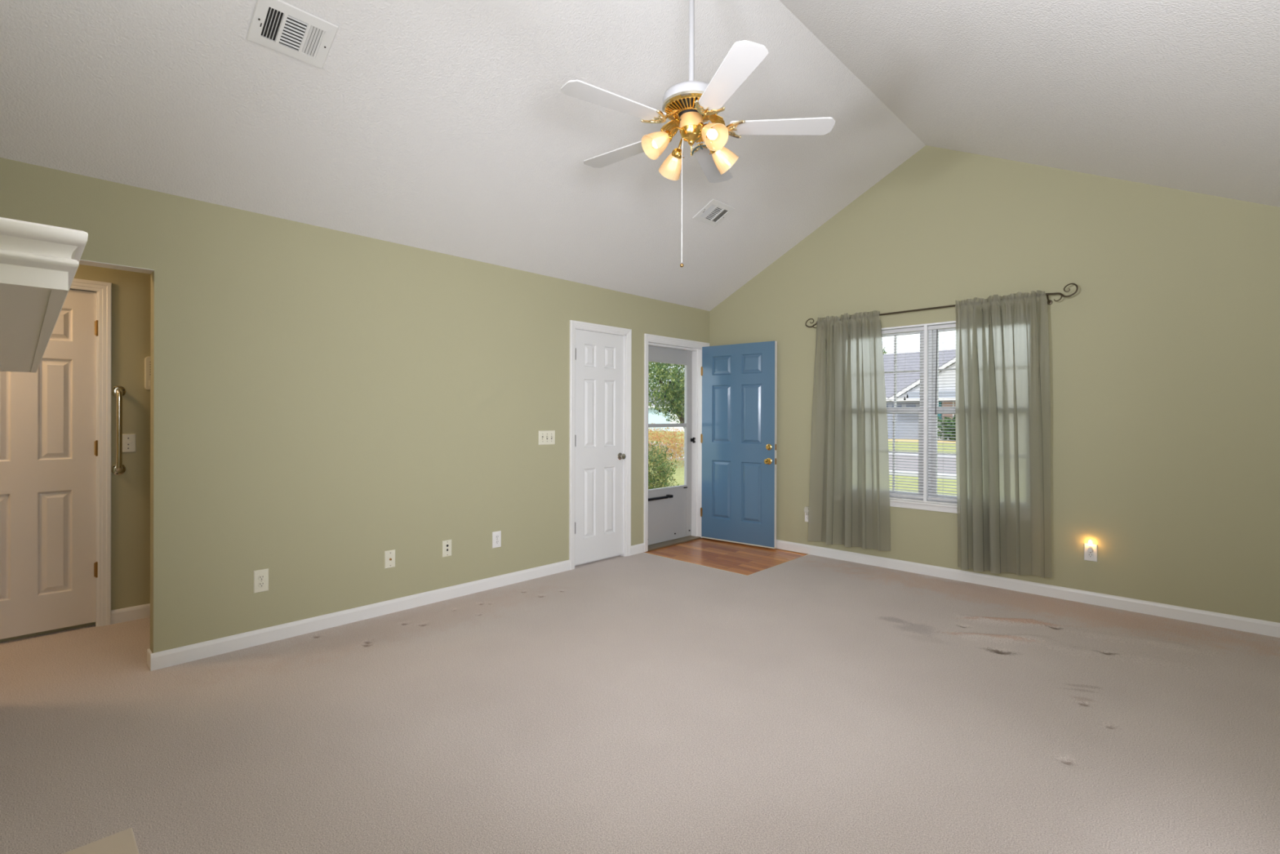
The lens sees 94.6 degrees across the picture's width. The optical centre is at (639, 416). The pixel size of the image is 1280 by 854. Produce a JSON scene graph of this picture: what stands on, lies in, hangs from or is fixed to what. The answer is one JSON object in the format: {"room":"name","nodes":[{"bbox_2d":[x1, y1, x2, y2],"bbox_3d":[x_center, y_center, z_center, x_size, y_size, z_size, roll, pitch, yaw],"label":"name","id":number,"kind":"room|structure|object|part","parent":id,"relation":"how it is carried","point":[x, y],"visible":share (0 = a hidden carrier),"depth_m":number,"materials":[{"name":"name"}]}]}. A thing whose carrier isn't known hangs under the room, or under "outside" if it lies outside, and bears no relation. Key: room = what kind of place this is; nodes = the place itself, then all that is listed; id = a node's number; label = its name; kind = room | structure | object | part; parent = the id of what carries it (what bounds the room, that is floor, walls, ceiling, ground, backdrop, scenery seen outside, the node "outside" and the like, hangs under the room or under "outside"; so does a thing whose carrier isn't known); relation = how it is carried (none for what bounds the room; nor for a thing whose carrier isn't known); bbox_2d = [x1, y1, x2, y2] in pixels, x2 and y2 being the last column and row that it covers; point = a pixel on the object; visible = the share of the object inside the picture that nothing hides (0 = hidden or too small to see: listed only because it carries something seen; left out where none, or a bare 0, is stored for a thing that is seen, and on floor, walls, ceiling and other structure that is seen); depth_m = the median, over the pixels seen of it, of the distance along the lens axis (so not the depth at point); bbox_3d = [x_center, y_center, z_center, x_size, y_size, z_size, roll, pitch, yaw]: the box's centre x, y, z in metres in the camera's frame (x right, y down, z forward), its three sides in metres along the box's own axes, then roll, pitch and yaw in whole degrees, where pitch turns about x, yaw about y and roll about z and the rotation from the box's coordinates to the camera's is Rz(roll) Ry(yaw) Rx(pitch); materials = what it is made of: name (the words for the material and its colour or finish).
{"room":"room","nodes":[
{"label":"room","id":0,"kind":"room"},
{"bbox_2d":[0,622,95,642],"bbox_3d":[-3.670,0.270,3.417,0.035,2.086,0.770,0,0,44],"label":"threshold","id":1,"kind":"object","parent":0,"point":[91,623],"depth_m":3.53,"materials":[{"name":"beige paint"}]},
{"bbox_2d":[74,264,151,609],"bbox_3d":[-3.376,0.074,3.686,0.100,2.440,3.100,0,0,44],"label":"wall","id":2,"kind":"structure","parent":0,"point":[131,291],"depth_m":3.75,"materials":[{"name":"beige paint"}]},
{"bbox_2d":[0,288,97,639],"bbox_3d":[-3.621,0.248,3.384,0.056,2.036,0.769,0,0,44],"label":"door","id":3,"kind":"structure","parent":2,"relation":"in","point":[49,443],"depth_m":3.51,"materials":[{"name":"white paint"}]},
{"bbox_2d":[69,278,111,626],"bbox_3d":[-3.641,0.230,3.394,0.118,2.128,0.888,0,0,44],"label":"trim","id":4,"kind":"structure","parent":2,"relation":"attached to","point":[103,290],"depth_m":3.65,"materials":[{"name":"white wood"}]},
{"bbox_2d":[111,385,125,475],"bbox_3d":[-3.258,0.084,3.690,0.064,0.562,0.072,0,0,44],"label":"grab bar","id":5,"kind":"object","parent":2,"relation":"attached to","point":[118,391],"visible":1,"depth_m":3.67,"materials":[{"name":"silver metal"}]},
{"bbox_2d":[122,433,136,452],"bbox_3d":[-3.244,0.167,3.746,0.008,0.117,0.071,0,0,44],"label":"switch","id":6,"kind":"object","parent":2,"relation":"attached to","point":[129,441],"visible":0.85,"depth_m":3.75,"materials":[{"name":"beige plastic"}]},
{"bbox_2d":[111,603,150,624],"bbox_3d":[-2.821,1.252,4.191,0.014,0.085,1.400,0,0,44],"label":"baseboard","id":7,"kind":"structure","parent":2,"relation":"attached to","point":[140,611],"depth_m":3.75,"materials":[{"name":"white wood"}]},
{"bbox_2d":[144,356,150,390],"bbox_3d":[-3.148,-0.281,3.826,0.034,0.216,0.096,0,0,44],"label":"door chime","id":8,"kind":"object","parent":2,"relation":"attached to","point":[147,360],"visible":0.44,"depth_m":3.79,"materials":[{"name":"beige plastic"}]},
{"bbox_2d":[0,157,709,653],"bbox_3d":[-1.083,0.071,4.597,0.115,2.457,5.500,0,0,44],"label":"wall","id":9,"kind":"structure","parent":0,"point":[324,402],"depth_m":3.65,"materials":[{"name":"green paint"}]},
{"bbox_2d":[79,259,154,274],"bbox_3d":[-2.756,-0.753,2.836,0.116,0.002,0.641,0,0,44],"label":"trim","id":10,"kind":"structure","parent":9,"relation":"attached to","point":[95,264],"depth_m":2.95,"materials":[{"name":"white"}]},
{"bbox_2d":[146,648,151,668],"bbox_3d":[-2.545,1.258,3.066,0.115,0.078,0.012,0,0,44],"label":"baseboard","id":11,"kind":"structure","parent":9,"relation":"attached to","point":[148,651],"depth_m":3.07,"materials":[{"name":"white wood"}]},
{"bbox_2d":[253,568,268,593],"bbox_3d":[-2.164,0.938,3.374,0.011,0.129,0.075,0,0,44],"label":"wall outlet","id":12,"kind":"object","parent":9,"relation":"attached to","point":[260,576],"visible":1,"depth_m":3.37,"materials":[{"name":"beige plastic"}]},
{"bbox_2d":[257,574,264,580],"bbox_3d":[-2.162,0.919,3.372,0.004,0.033,0.033,0,0,44],"label":"receptacle","id":13,"kind":"object","parent":12,"relation":"attached to","point":[260,577],"depth_m":3.37,"materials":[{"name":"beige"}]},
{"bbox_2d":[257,581,264,587],"bbox_3d":[-2.163,0.958,3.372,0.004,0.033,0.033,0,0,44],"label":"receptacle","id":14,"kind":"object","parent":12,"relation":"attached to","point":[260,584],"depth_m":3.37,"materials":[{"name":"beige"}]},
{"bbox_2d":[384,549,395,568],"bbox_3d":[-1.651,0.943,3.907,0.019,0.117,0.071,0,0,44],"label":"cable plate","id":15,"kind":"object","parent":9,"relation":"attached to","point":[389,555],"visible":1,"depth_m":3.91,"materials":[{"name":"beige plastic"}]},
{"bbox_2d":[150,542,644,671],"bbox_3d":[-1.232,1.257,4.352,0.014,0.085,3.685,0,0,44],"label":"baseboard","id":16,"kind":"structure","parent":9,"relation":"attached to","point":[174,656],"depth_m":3.67,"materials":[{"name":"white wood"}]},
{"bbox_2d":[442,539,451,557],"bbox_3d":[-1.374,0.937,4.206,0.008,0.117,0.071,0,0,44],"label":"plate","id":17,"kind":"object","parent":9,"relation":"attached to","point":[446,544],"visible":1,"depth_m":4.20,"materials":[{"name":"beige plastic"}]},
{"bbox_2d":[492,530,501,548],"bbox_3d":[-1.091,0.936,4.502,0.011,0.124,0.077,0,0,44],"label":"wall outlet","id":18,"kind":"object","parent":9,"relation":"attached to","point":[496,535],"visible":1,"depth_m":4.50,"materials":[{"name":"white plastic"}]},
{"bbox_2d":[538,430,555,444],"bbox_3d":[-0.758,0.171,4.839,0.022,0.117,0.167,0,0,44],"label":"light switch","id":19,"kind":"object","parent":9,"relation":"attached to","point":[545,437],"visible":1,"depth_m":4.84,"materials":[{"name":"beige plastic"}]},
{"bbox_2d":[574,328,626,564],"bbox_3d":[-0.357,0.262,5.286,0.090,2.037,0.621,0,0,44],"label":"door","id":20,"kind":"structure","parent":9,"relation":"in","point":[600,455],"depth_m":5.29,"materials":[{"name":"white wood"}]},
{"bbox_3d":[-0.167,0.365,5.462,0.055,0.064,0.064,0,0,44],"label":"knob","id":21,"kind":"part","parent":20,"relation":"part of","materials":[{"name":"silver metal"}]},
{"bbox_2d":[568,320,631,569],"bbox_3d":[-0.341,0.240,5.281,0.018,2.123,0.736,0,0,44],"label":"trim","id":22,"kind":"structure","parent":9,"relation":"attached to","point":[573,324],"depth_m":5.10,"materials":[{"name":"white wood"}]},
{"bbox_2d":[648,345,695,545],"bbox_3d":[0.296,0.282,6.109,0.092,2.012,0.850,0,0,44],"label":"door","id":23,"kind":"structure","parent":9,"relation":"in","point":[669,508],"depth_m":6.22,"materials":[{"name":"grey metal"}]},
{"bbox_3d":[0.283,0.088,6.131,0.026,0.036,0.607,0,0,44],"label":"rail","id":24,"kind":"part","parent":23,"relation":"part of","materials":[{"name":"grey metal"}]},
{"bbox_2d":[647,340,702,551],"bbox_3d":[0.338,0.252,6.126,0.176,2.100,1.144,0,0,44],"label":"trim","id":25,"kind":"structure","parent":9,"relation":"attached to","point":[696,413],"depth_m":6.37,"materials":[{"name":"white wood"}]},
{"bbox_2d":[648,535,701,551],"bbox_3d":[0.305,1.299,6.094,0.160,0.018,0.856,0,0,44],"label":"threshold","id":26,"kind":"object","parent":9,"relation":"attached to","point":[658,545],"depth_m":6.06,"materials":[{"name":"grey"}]},
{"bbox_2d":[643,333,709,551],"bbox_3d":[0.397,0.251,6.056,0.018,2.104,1.024,0,0,44],"label":"trim","id":27,"kind":"structure","parent":9,"relation":"attached to","point":[647,337],"depth_m":5.70,"materials":[{"name":"white wood"}]},
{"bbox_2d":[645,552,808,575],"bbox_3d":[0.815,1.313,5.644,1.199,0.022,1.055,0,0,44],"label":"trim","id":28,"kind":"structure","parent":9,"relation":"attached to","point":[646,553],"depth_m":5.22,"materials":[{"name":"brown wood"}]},
{"bbox_2d":[700,340,777,548],"bbox_3d":[0.981,0.273,6.055,0.862,2.042,0.109,0,0,39],"label":"door","id":29,"kind":"structure","parent":9,"relation":"in","point":[738,437],"depth_m":6.04,"materials":[{"name":"blue wood"}]},
{"bbox_3d":[1.256,0.438,5.809,0.064,0.064,0.062,0,0,39],"label":"knob","id":30,"kind":"part","parent":29,"relation":"part of","materials":[{"name":"gold metal"}]},
{"bbox_2d":[0,552,1279,853],"bbox_3d":[-0.498,1.307,3.223,6.315,0.052,6.400,0,0,44],"label":"floor","id":31,"kind":"structure","parent":0,"point":[642,703],"depth_m":2.50,"materials":[{"name":"carpet"}]},
{"bbox_2d":[62,827,139,853],"bbox_3d":[-1.145,1.296,1.141,1.633,0.016,0.412,0,0,44],"label":"hearth slab","id":32,"kind":"object","parent":31,"relation":"on","point":[123,842],"visible":1,"depth_m":1.77,"materials":[{"name":"tile"}]},
{"bbox_2d":[0,0,1279,311],"bbox_3d":[0.547,-1.731,2.969,4.711,1.301,5.615,0,0,44],"label":"ceiling","id":33,"kind":"structure","parent":0,"point":[445,126],"depth_m":3.14,"materials":[{"name":"white paint"}]},
{"bbox_2d":[245,0,338,69],"bbox_3d":[-1.507,-1.667,2.563,0.208,0.107,0.302,0,0,44],"label":"ceiling vent","id":34,"kind":"object","parent":33,"relation":"in","point":[278,25],"visible":1,"depth_m":2.55,"materials":[{"name":"white metal"}]},
{"bbox_2d":[560,0,835,266],"bbox_3d":[0.195,-1.457,2.671,1.191,1.566,1.215,0,0,44],"label":"ceiling fan","id":35,"kind":"object","parent":33,"relation":"hanging from","point":[690,104],"visible":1,"depth_m":2.58,"materials":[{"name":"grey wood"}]},
{"bbox_3d":[-0.103,-1.297,2.435,0.463,0.017,0.132,0,0,-34],"label":"blade","id":36,"kind":"part","parent":35,"relation":"part of","materials":[{"name":"grey wood"}]},
{"bbox_3d":[-0.083,-1.298,2.905,0.463,0.017,0.132,0,0,38],"label":"blade","id":37,"kind":"part","parent":35,"relation":"part of","materials":[{"name":"grey wood"}]},
{"bbox_3d":[0.083,-1.205,2.588,0.045,0.062,0.066,0,0,44],"label":"bulb","id":38,"kind":"part","parent":35,"relation":"part of","materials":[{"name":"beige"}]},
{"bbox_3d":[0.065,-1.190,2.585,0.108,0.125,0.129,0,0,44],"label":"lamp shade","id":39,"kind":"part","parent":35,"relation":"part of","materials":[{"name":"beige glass"}]},
{"bbox_3d":[0.159,-1.190,2.823,0.129,0.125,0.108,0,0,44],"label":"lamp shade","id":40,"kind":"part","parent":35,"relation":"part of","materials":[{"name":"beige glass"}]},
{"bbox_3d":[0.144,-1.332,2.724,0.083,0.066,0.098,0,0,44],"label":"blade arm","id":41,"kind":"part","parent":35,"relation":"part of","materials":[{"name":"gold metal"}]},
{"bbox_3d":[0.136,-1.332,2.598,0.098,0.066,0.085,0,0,44],"label":"blade arm","id":42,"kind":"part","parent":35,"relation":"part of","materials":[{"name":"gold metal"}]},
{"bbox_3d":[0.140,-1.250,2.620,0.064,0.084,0.108,0,0,44],"label":"lamp arm","id":43,"kind":"part","parent":35,"relation":"part of","materials":[{"name":"gold metal"}]},
{"bbox_3d":[0.194,-1.249,2.747,0.108,0.084,0.063,0,0,44],"label":"lamp arm","id":44,"kind":"part","parent":35,"relation":"part of","materials":[{"name":"gold metal"}]},
{"bbox_3d":[0.191,-0.979,2.657,0.007,0.570,0.002,0,0,0],"label":"pull cord","id":45,"kind":"part","parent":35,"relation":"part of","materials":[{"name":"white plastic"}]},
{"bbox_3d":[0.266,-1.332,2.765,0.097,0.066,0.087,0,0,44],"label":"blade arm","id":46,"kind":"part","parent":35,"relation":"part of","materials":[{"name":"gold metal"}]},
{"bbox_3d":[0.268,-1.249,2.566,0.108,0.084,0.064,0,0,44],"label":"lamp arm","id":47,"kind":"part","parent":35,"relation":"part of","materials":[{"name":"gold metal"}]},
{"bbox_3d":[0.299,-1.204,2.508,0.066,0.062,0.045,0,0,44],"label":"bulb","id":48,"kind":"part","parent":35,"relation":"part of","materials":[{"name":"beige glass"}]},
{"bbox_3d":[0.371,-1.297,3.032,0.132,0.017,0.463,0,0,20],"label":"blade","id":49,"kind":"part","parent":35,"relation":"part of","materials":[{"name":"grey wood"}]},
{"bbox_3d":[0.302,-1.189,2.490,0.129,0.125,0.108,0,0,44],"label":"lamp shade","id":50,"kind":"part","parent":35,"relation":"part of","materials":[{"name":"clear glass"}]},
{"bbox_3d":[0.351,-1.331,2.653,0.090,0.066,0.091,0,0,44],"label":"blade arm","id":51,"kind":"part","parent":35,"relation":"part of","materials":[{"name":"gold metal"}]},
{"bbox_3d":[0.397,-1.189,2.728,0.108,0.125,0.129,0,0,44],"label":"lamp shade","id":52,"kind":"part","parent":35,"relation":"part of","materials":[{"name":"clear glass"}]},
{"bbox_3d":[0.338,-1.296,2.271,0.132,0.017,0.463,0,0,-16],"label":"blade","id":53,"kind":"part","parent":35,"relation":"part of","materials":[{"name":"grey wood"}]},
{"bbox_3d":[0.631,-1.295,2.639,0.463,0.017,0.132,0,0,2],"label":"blade","id":54,"kind":"part","parent":35,"relation":"part of","materials":[{"name":"grey wood"}]},
{"bbox_2d":[692,198,735,226],"bbox_3d":[0.602,-1.656,4.800,0.208,0.107,0.302,0,0,44],"label":"ceiling vent","id":55,"kind":"object","parent":33,"relation":"in","point":[715,211],"visible":1,"depth_m":4.79,"materials":[{"name":"white metal"}]},
{"bbox_2d":[643,537,807,575],"bbox_3d":[0.769,1.322,5.700,1.335,0.024,1.065,0,0,44],"label":"floor","id":56,"kind":"structure","parent":0,"point":[737,557],"depth_m":5.61,"materials":[{"name":"brown wood"}]},
{"bbox_2d":[709,145,1279,622],"bbox_3d":[2.421,-0.274,4.962,4.456,3.968,0.140,0,0,44],"label":"wall","id":57,"kind":"structure","parent":0,"point":[1165,353],"depth_m":4.09,"materials":[{"name":"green paint"}]},
{"bbox_2d":[804,512,808,521],"bbox_3d":[1.604,0.947,5.633,0.073,0.117,0.011,0,0,44],"label":"wall outlet","id":58,"kind":"object","parent":57,"relation":"attached to","point":[806,516],"visible":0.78,"depth_m":5.65,"materials":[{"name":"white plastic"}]},
{"bbox_2d":[804,506,808,515],"bbox_3d":[1.589,0.895,5.617,0.042,0.084,0.036,0,0,44],"label":"plug","id":59,"kind":"object","parent":58,"relation":"attached to","point":[806,508],"visible":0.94,"depth_m":5.61,"materials":[{"name":"white plastic"}]},
{"bbox_2d":[881,320,957,513],"bbox_3d":[2.408,0.000,4.950,1.612,1.549,0.174,0,0,44],"label":"window","id":60,"kind":"structure","parent":57,"relation":"in","point":[941,505],"depth_m":4.93,"materials":[{"name":"white plastic"}]},
{"bbox_3d":[2.164,-0.394,5.250,0.702,0.736,0.026,0,0,44],"label":"sash","id":61,"kind":"part","parent":60,"relation":"part of","materials":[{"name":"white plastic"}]},
{"bbox_2d":[881,326,924,498],"bbox_3d":[2.117,-0.035,5.186,0.717,1.439,0.042,0,0,44],"label":"window blind","id":62,"kind":"object","parent":60,"relation":"attached to","point":[922,328],"visible":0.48,"depth_m":5.05,"materials":[{"name":"white plastic"}]},
{"bbox_3d":[2.120,0.676,5.192,0.713,0.016,0.022,0,0,44],"label":"rail","id":63,"kind":"part","parent":62,"relation":"part of","materials":[{"name":"white plastic"}]},
{"bbox_3d":[2.143,0.305,5.232,0.702,0.783,0.026,0,0,44],"label":"sash","id":64,"kind":"part","parent":60,"relation":"part of","materials":[{"name":"white plastic"}]},
{"bbox_3d":[2.420,-0.032,4.962,1.512,1.485,0.131,0,0,44],"label":"frame","id":65,"kind":"part","parent":60,"relation":"part of","materials":[{"name":"white plastic"}]},
{"bbox_3d":[2.406,0.713,4.951,1.612,0.030,0.174,0,0,44],"label":"sill","id":66,"kind":"part","parent":60,"relation":"part of","materials":[{"name":"white wood"}]},
{"bbox_2d":[927,323,956,502],"bbox_3d":[2.658,-0.033,4.670,0.717,1.439,0.043,0,0,44],"label":"window blind","id":67,"kind":"object","parent":60,"relation":"attached to","point":[947,326],"visible":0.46,"depth_m":4.85,"materials":[{"name":"white plastic"}]},
{"bbox_3d":[2.661,0.679,4.677,0.713,0.016,0.022,0,0,44],"label":"rail","id":68,"kind":"part","parent":67,"relation":"part of","materials":[{"name":"white plastic"}]},
{"bbox_3d":[2.701,0.308,4.701,0.702,0.783,0.026,0,0,44],"label":"sash","id":69,"kind":"part","parent":60,"relation":"part of","materials":[{"name":"white plastic"}]},
{"bbox_3d":[2.721,-0.392,4.719,0.702,0.736,0.026,0,0,44],"label":"sash","id":70,"kind":"part","parent":60,"relation":"part of","materials":[{"name":"white plastic"}]},
{"bbox_2d":[805,283,1078,328],"bbox_3d":[2.341,-0.883,4.875,2.081,0.123,0.097,0,0,44],"label":"curtain rod","id":71,"kind":"object","parent":57,"relation":"attached to","point":[1049,301],"visible":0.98,"depth_m":4.71,"materials":[{"name":"grey metal"}]},
{"bbox_2d":[807,310,890,551],"bbox_3d":[1.856,0.115,5.267,0.736,2.086,0.130,0,0,38],"label":"curtain","id":72,"kind":"object","parent":71,"relation":"hanging from","point":[849,494],"visible":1,"depth_m":5.23,"materials":[{"name":"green fabric"}]},
{"bbox_3d":[2.288,-0.880,4.868,1.790,0.026,0.014,0,0,44],"label":"rod","id":73,"kind":"part","parent":71,"relation":"part of","materials":[{"name":"grey metal"}]},
{"bbox_2d":[955,289,1052,577],"bbox_3d":[2.718,0.130,4.443,0.639,2.113,0.134,0,0,40],"label":"curtain","id":74,"kind":"object","parent":71,"relation":"hanging from","point":[1002,395],"visible":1,"depth_m":4.43,"materials":[{"name":"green fabric"}]},
{"bbox_2d":[775,539,1279,637],"bbox_3d":[2.368,1.268,4.903,4.442,0.085,0.014,0,0,44],"label":"baseboard","id":75,"kind":"structure","parent":57,"relation":"attached to","point":[1191,615],"depth_m":4.27,"materials":[{"name":"white wood"}]},
{"bbox_2d":[1084,542,1097,561],"bbox_3d":[3.166,0.953,4.147,0.075,0.121,0.011,0,0,44],"label":"wall outlet","id":76,"kind":"object","parent":57,"relation":"attached to","point":[1088,556],"visible":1,"depth_m":4.14,"materials":[{"name":"white plastic"}]},
{"bbox_2d":[1087,539,1093,551],"bbox_3d":[3.155,0.905,4.134,0.032,0.086,0.026,0,0,44],"label":"night light","id":77,"kind":"object","parent":76,"relation":"attached to","point":[1090,542],"visible":1,"depth_m":4.13,"materials":[{"name":"white plastic"}]},
{"bbox_3d":[3.154,0.882,4.133,0.023,0.040,0.023,0,0,44],"label":"bulb","id":78,"kind":"part","parent":77,"relation":"part of","materials":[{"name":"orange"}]},
{"bbox_2d":[1087,552,1093,557],"bbox_3d":[3.164,0.973,4.145,0.033,0.033,0.004,0,0,44],"label":"receptacle","id":79,"kind":"object","parent":76,"relation":"attached to","point":[1089,554],"depth_m":4.14,"materials":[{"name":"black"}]},
{"bbox_3d":[-1.403,-0.481,1.026,4.571,3.568,0.115,0,0,44],"label":"wall","id":80,"kind":"structure","parent":0,"visible":0},
{"bbox_2d":[0,217,88,372],"bbox_3d":[-1.187,-0.151,1.046,1.630,0.057,0.212,0,0,44],"label":"mantel shelf","id":81,"kind":"object","parent":80,"relation":"attached to","point":[39,263],"visible":1,"depth_m":0.56,"materials":[{"name":"white paint"}]},
{"bbox_3d":[-1.187,-0.172,1.046,1.630,0.015,0.212,0,0,44],"label":"shelf","id":82,"kind":"part","parent":81,"relation":"part of","materials":[{"name":"white paint"}]},
{"label":"outside","id":83,"kind":"structure","parent":0,"visible":0},
{"bbox_2d":[648,430,956,495],"bbox_3d":[27.802,1.872,56.633,210.000,0.300,170.000,0,0,44],"label":"lawn","id":84,"kind":"structure","parent":83,"point":[678,475],"depth_m":16.77,"materials":[{"name":"green plant"}]},
{"bbox_2d":[648,440,679,488],"bbox_3d":[0.069,0.988,10.376,1.243,1.442,1.243,0,0,-5],"label":"bush","id":85,"kind":"object","parent":84,"relation":"on","point":[655,481],"visible":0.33,"depth_m":10.23,"materials":[{"name":"green plant"}]},
{"bbox_2d":[648,422,684,488],"bbox_3d":[0.405,0.884,13.429,2.301,1.626,2.305,0,0,37],"label":"bush","id":86,"kind":"object","parent":84,"relation":"on","point":[661,437],"visible":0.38,"depth_m":13.19,"materials":[{"name":"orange plant"}]},
{"bbox_2d":[648,387,684,431],"bbox_3d":[4.404,-0.971,72.650,14.800,5.200,9.860,0,0,44],"label":"house","id":87,"kind":"structure","parent":84,"relation":"on","point":[654,418],"depth_m":68.55,"materials":[{"name":"white"}]},
{"bbox_3d":[4.761,0.489,66.069,3.600,2.300,0.100,0,0,44],"label":"garage door","id":88,"kind":"part","parent":87,"relation":"part of","materials":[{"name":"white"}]},
{"bbox_2d":[648,361,684,427],"bbox_3d":[1.640,-0.985,20.358,4.858,5.362,4.725,0,0,44],"label":"tree","id":89,"kind":"object","parent":84,"relation":"on","point":[675,397],"visible":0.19,"depth_m":19.55,"materials":[{"name":"green plant"}]},
{"bbox_2d":[883,349,955,439],"bbox_3d":[27.025,-2.143,47.094,24.800,7.750,13.700,0,0,44],"label":"neighbor house","id":90,"kind":"structure","parent":84,"relation":"on","point":[886,359],"depth_m":45.74,"materials":[{"name":"grey"}]},
{"bbox_3d":[19.324,0.279,46.702,5.400,2.860,0.080,0,0,44],"label":"garage door","id":91,"kind":"part","parent":90,"relation":"part of","materials":[{"name":"grey"}]},
{"bbox_2d":[937,400,941,418],"bbox_3d":[22.192,-0.419,43.946,0.450,1.480,0.120,0,0,44],"label":"shutter","id":92,"kind":"object","parent":90,"relation":"hanging from","point":[938,415],"depth_m":43.79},
{"bbox_2d":[888,438,955,443],"bbox_3d":[24.344,1.718,37.767,17.000,0.035,5.900,0,0,44],"label":"mulch bed","id":93,"kind":"object","parent":84,"relation":"on","point":[910,439],"depth_m":40.81,"materials":[{"name":"wood"}]},
{"bbox_2d":[937,414,955,440],"bbox_3d":[22.394,0.748,41.045,4.141,2.270,2.910,0,0,44],"label":"shrub","id":94,"kind":"object","parent":93,"relation":"on","point":[941,424],"visible":0.19,"depth_m":41.29,"materials":[{"name":"green plant"}]},
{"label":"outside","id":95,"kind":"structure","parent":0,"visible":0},
{"bbox_2d":[648,443,956,474],"bbox_3d":[1.847,1.667,29.359,210.000,0.020,8.300,0,0,44],"label":"street","id":96,"kind":"structure","parent":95,"point":[890,456],"depth_m":21.48,"materials":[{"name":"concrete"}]},
{"bbox_2d":[649,441,956,479],"bbox_3d":[1.882,1.637,29.395,210.000,0.080,9.800,0,0,44],"label":"kerb","id":97,"kind":"object","parent":96,"relation":"on","point":[897,454],"depth_m":17.61,"materials":[{"name":"grey concrete"}]}
]}

